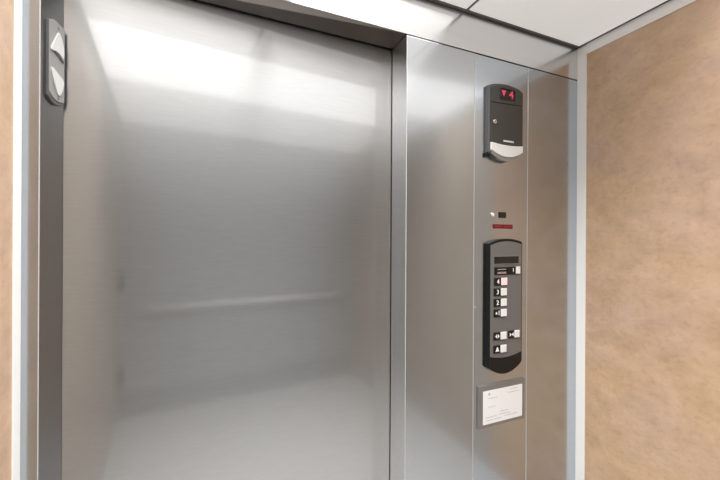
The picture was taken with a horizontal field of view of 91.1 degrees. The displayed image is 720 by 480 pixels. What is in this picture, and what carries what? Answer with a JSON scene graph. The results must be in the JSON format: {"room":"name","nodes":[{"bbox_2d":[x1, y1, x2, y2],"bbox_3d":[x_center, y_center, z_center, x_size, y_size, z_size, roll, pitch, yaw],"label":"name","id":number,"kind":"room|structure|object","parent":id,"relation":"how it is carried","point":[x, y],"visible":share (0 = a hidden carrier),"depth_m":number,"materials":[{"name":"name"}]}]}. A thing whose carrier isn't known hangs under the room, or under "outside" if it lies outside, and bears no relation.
{"room":"elevator interior","nodes":[
{"label":"elevator interior","id":0,"kind":"room"},
{"bbox_2d":[0,0,13,479],"bbox_3d":[-0.837,0.236,0.816,0.050,2.278,0.160,0,0,-23],"label":"wall","id":1,"kind":"structure","parent":0,"point":[6,6],"depth_m":0.80,"materials":[{"name":"beige laminate"}]},
{"bbox_2d":[11,0,21,479],"bbox_3d":[-0.818,0.240,0.841,0.004,2.272,0.034,0,0,-23],"label":"trim","id":2,"kind":"structure","parent":1,"relation":"attached to","point":[17,18],"depth_m":0.84,"materials":[{"name":"white metal"}]},
{"bbox_2d":[61,0,397,479],"bbox_3d":[-0.330,0.281,1.184,1.051,2.186,0.030,0,0,-26],"label":"door","id":3,"kind":"structure","parent":1,"relation":"in","point":[227,232],"depth_m":1.12,"materials":[{"name":"metal"}]},
{"bbox_2d":[20,0,63,479],"bbox_3d":[-0.800,0.317,0.893,0.031,2.118,0.090,0,0,22],"label":"door frame","id":4,"kind":"structure","parent":0,"point":[42,121],"depth_m":0.87,"materials":[{"name":"metal"}]},
{"bbox_2d":[46,19,64,105],"bbox_3d":[-0.781,-0.455,0.908,0.012,0.213,0.046,0,0,1],"label":"lantern","id":5,"kind":"object","parent":4,"relation":"attached to","point":[55,34],"visible":1,"depth_m":0.90,"materials":[{"name":"grey plastic"}]},
{"bbox_2d":[54,51,63,63],"bbox_3d":[-0.778,-0.472,0.912,0.003,0.021,0.026,0,0,1],"label":"hood","id":6,"kind":"object","parent":5,"relation":"attached to","point":[58,55],"depth_m":0.91,"materials":[{"name":"grey"}]},
{"bbox_2d":[200,0,576,79],"bbox_3d":[0.075,-0.806,1.299,1.998,0.172,0.108,0,0,-23],"label":"header panel","id":7,"kind":"object","parent":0,"point":[384,23],"visible":1,"depth_m":1.30,"materials":[{"name":"metal"}]},
{"bbox_2d":[404,0,670,48],"bbox_3d":[0.434,-0.923,0.446,2.140,0.055,2.320,0,0,-23],"label":"ceiling","id":8,"kind":"structure","parent":0,"point":[467,11],"depth_m":1.45,"materials":[{"name":"grey"}]},
{"bbox_2d":[440,0,475,8],"bbox_3d":[0.204,-0.894,1.010,0.658,0.005,0.484,0,0,-23],"label":"ceiling panel","id":9,"kind":"object","parent":8,"relation":"attached to","point":[465,4],"visible":1,"depth_m":1.32,"materials":[{"name":"white"}]},
{"bbox_2d":[470,0,666,45],"bbox_3d":[0.810,-0.891,1.271,0.632,0.005,0.484,0,0,-23],"label":"ceiling panel","id":10,"kind":"object","parent":8,"relation":"attached to","point":[576,22],"visible":1,"depth_m":1.39,"materials":[{"name":"white"}]},
{"bbox_2d":[526,68,576,479],"bbox_3d":[0.861,0.322,1.587,0.314,2.125,0.012,0,0,-23],"label":"panel","id":11,"kind":"object","parent":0,"point":[552,99],"visible":1,"depth_m":1.58,"materials":[{"name":"metal"}]},
{"bbox_2d":[578,0,719,479],"bbox_3d":[1.126,0.247,1.434,0.050,2.278,0.575,0,0,-23],"label":"wall","id":12,"kind":"structure","parent":0,"point":[652,315],"depth_m":1.36,"materials":[{"name":"beige laminate"}]},
{"bbox_2d":[408,34,576,80],"bbox_3d":[0.592,-0.744,1.470,0.912,0.005,0.012,0,0,-23],"label":"trim","id":13,"kind":"structure","parent":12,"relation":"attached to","point":[408,34],"depth_m":1.44,"materials":[{"name":"grey metal"}]},
{"bbox_2d":[575,45,586,479],"bbox_3d":[1.015,0.249,1.624,0.004,2.272,0.043,0,0,-23],"label":"trim","id":14,"kind":"structure","parent":12,"relation":"attached to","point":[581,52],"depth_m":1.62,"materials":[{"name":"white metal"}]},
{"bbox_3d":[0.422,1.407,0.445,2.140,0.050,2.320,0,0,-23],"label":"floor","id":15,"kind":"structure","parent":0,"visible":0},
{"bbox_2d":[390,35,473,479],"bbox_3d":[0.285,0.318,1.394,0.310,2.127,0.112,0,0,-23],"label":"panel","id":16,"kind":"object","parent":15,"relation":"on","point":[433,83],"visible":1,"depth_m":1.34,"materials":[{"name":"metal"}]},
{"bbox_2d":[472,53,527,479],"bbox_3d":[0.582,0.320,1.467,0.291,2.127,0.014,0,0,-23],"label":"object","id":17,"kind":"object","parent":15,"relation":"on","point":[498,451],"depth_m":1.45,"materials":[{"name":"metal"}]},
{"bbox_2d":[477,377,524,429],"bbox_3d":[0.586,0.673,1.460,0.252,0.172,0.007,0,0,-23],"label":"frame","id":18,"kind":"object","parent":17,"relation":"attached to","point":[502,402],"visible":1,"depth_m":1.45,"materials":[{"name":"grey"}]},
{"bbox_2d":[499,212,505,217],"bbox_3d":[0.590,-0.103,1.461,0.036,0.024,0.004,0,0,-23],"label":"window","id":19,"kind":"structure","parent":17,"relation":"attached to","point":[501,214],"depth_m":1.46,"materials":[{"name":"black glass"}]},
{"bbox_2d":[493,224,512,228],"bbox_3d":[0.592,-0.056,1.463,0.106,0.017,0.002,0,0,-23],"label":"label","id":20,"kind":"object","parent":17,"relation":"attached to","point":[500,226],"visible":1,"depth_m":1.46,"materials":[{"name":"red plastic"}]},
{"bbox_2d":[485,239,521,373],"bbox_3d":[0.596,0.271,1.452,0.182,0.552,0.027,0,0,-23],"label":"panel","id":21,"kind":"object","parent":17,"relation":"attached to","point":[503,295],"visible":1,"depth_m":1.44,"materials":[{"name":"black plastic"}]},
{"bbox_2d":[485,84,522,161],"bbox_3d":[0.595,-0.479,1.448,0.186,0.314,0.031,0,0,-23],"label":"indicator","id":22,"kind":"object","parent":17,"relation":"attached to","point":[504,103],"visible":1,"depth_m":1.43,"materials":[{"name":"grey plastic"}]},
{"bbox_3d":[1.527,0.249,0.500,0.050,2.278,1.452,0,0,-23],"label":"wall","id":23,"kind":"structure","parent":0,"visible":0},
{"bbox_2d":[587,0,696,53],"bbox_3d":[1.412,-0.866,0.713,0.004,0.046,1.938,0,0,-23],"label":"trim","id":24,"kind":"structure","parent":23,"relation":"attached to","point":[671,6],"depth_m":1.41,"materials":[{"name":"white metal"}]}
]}

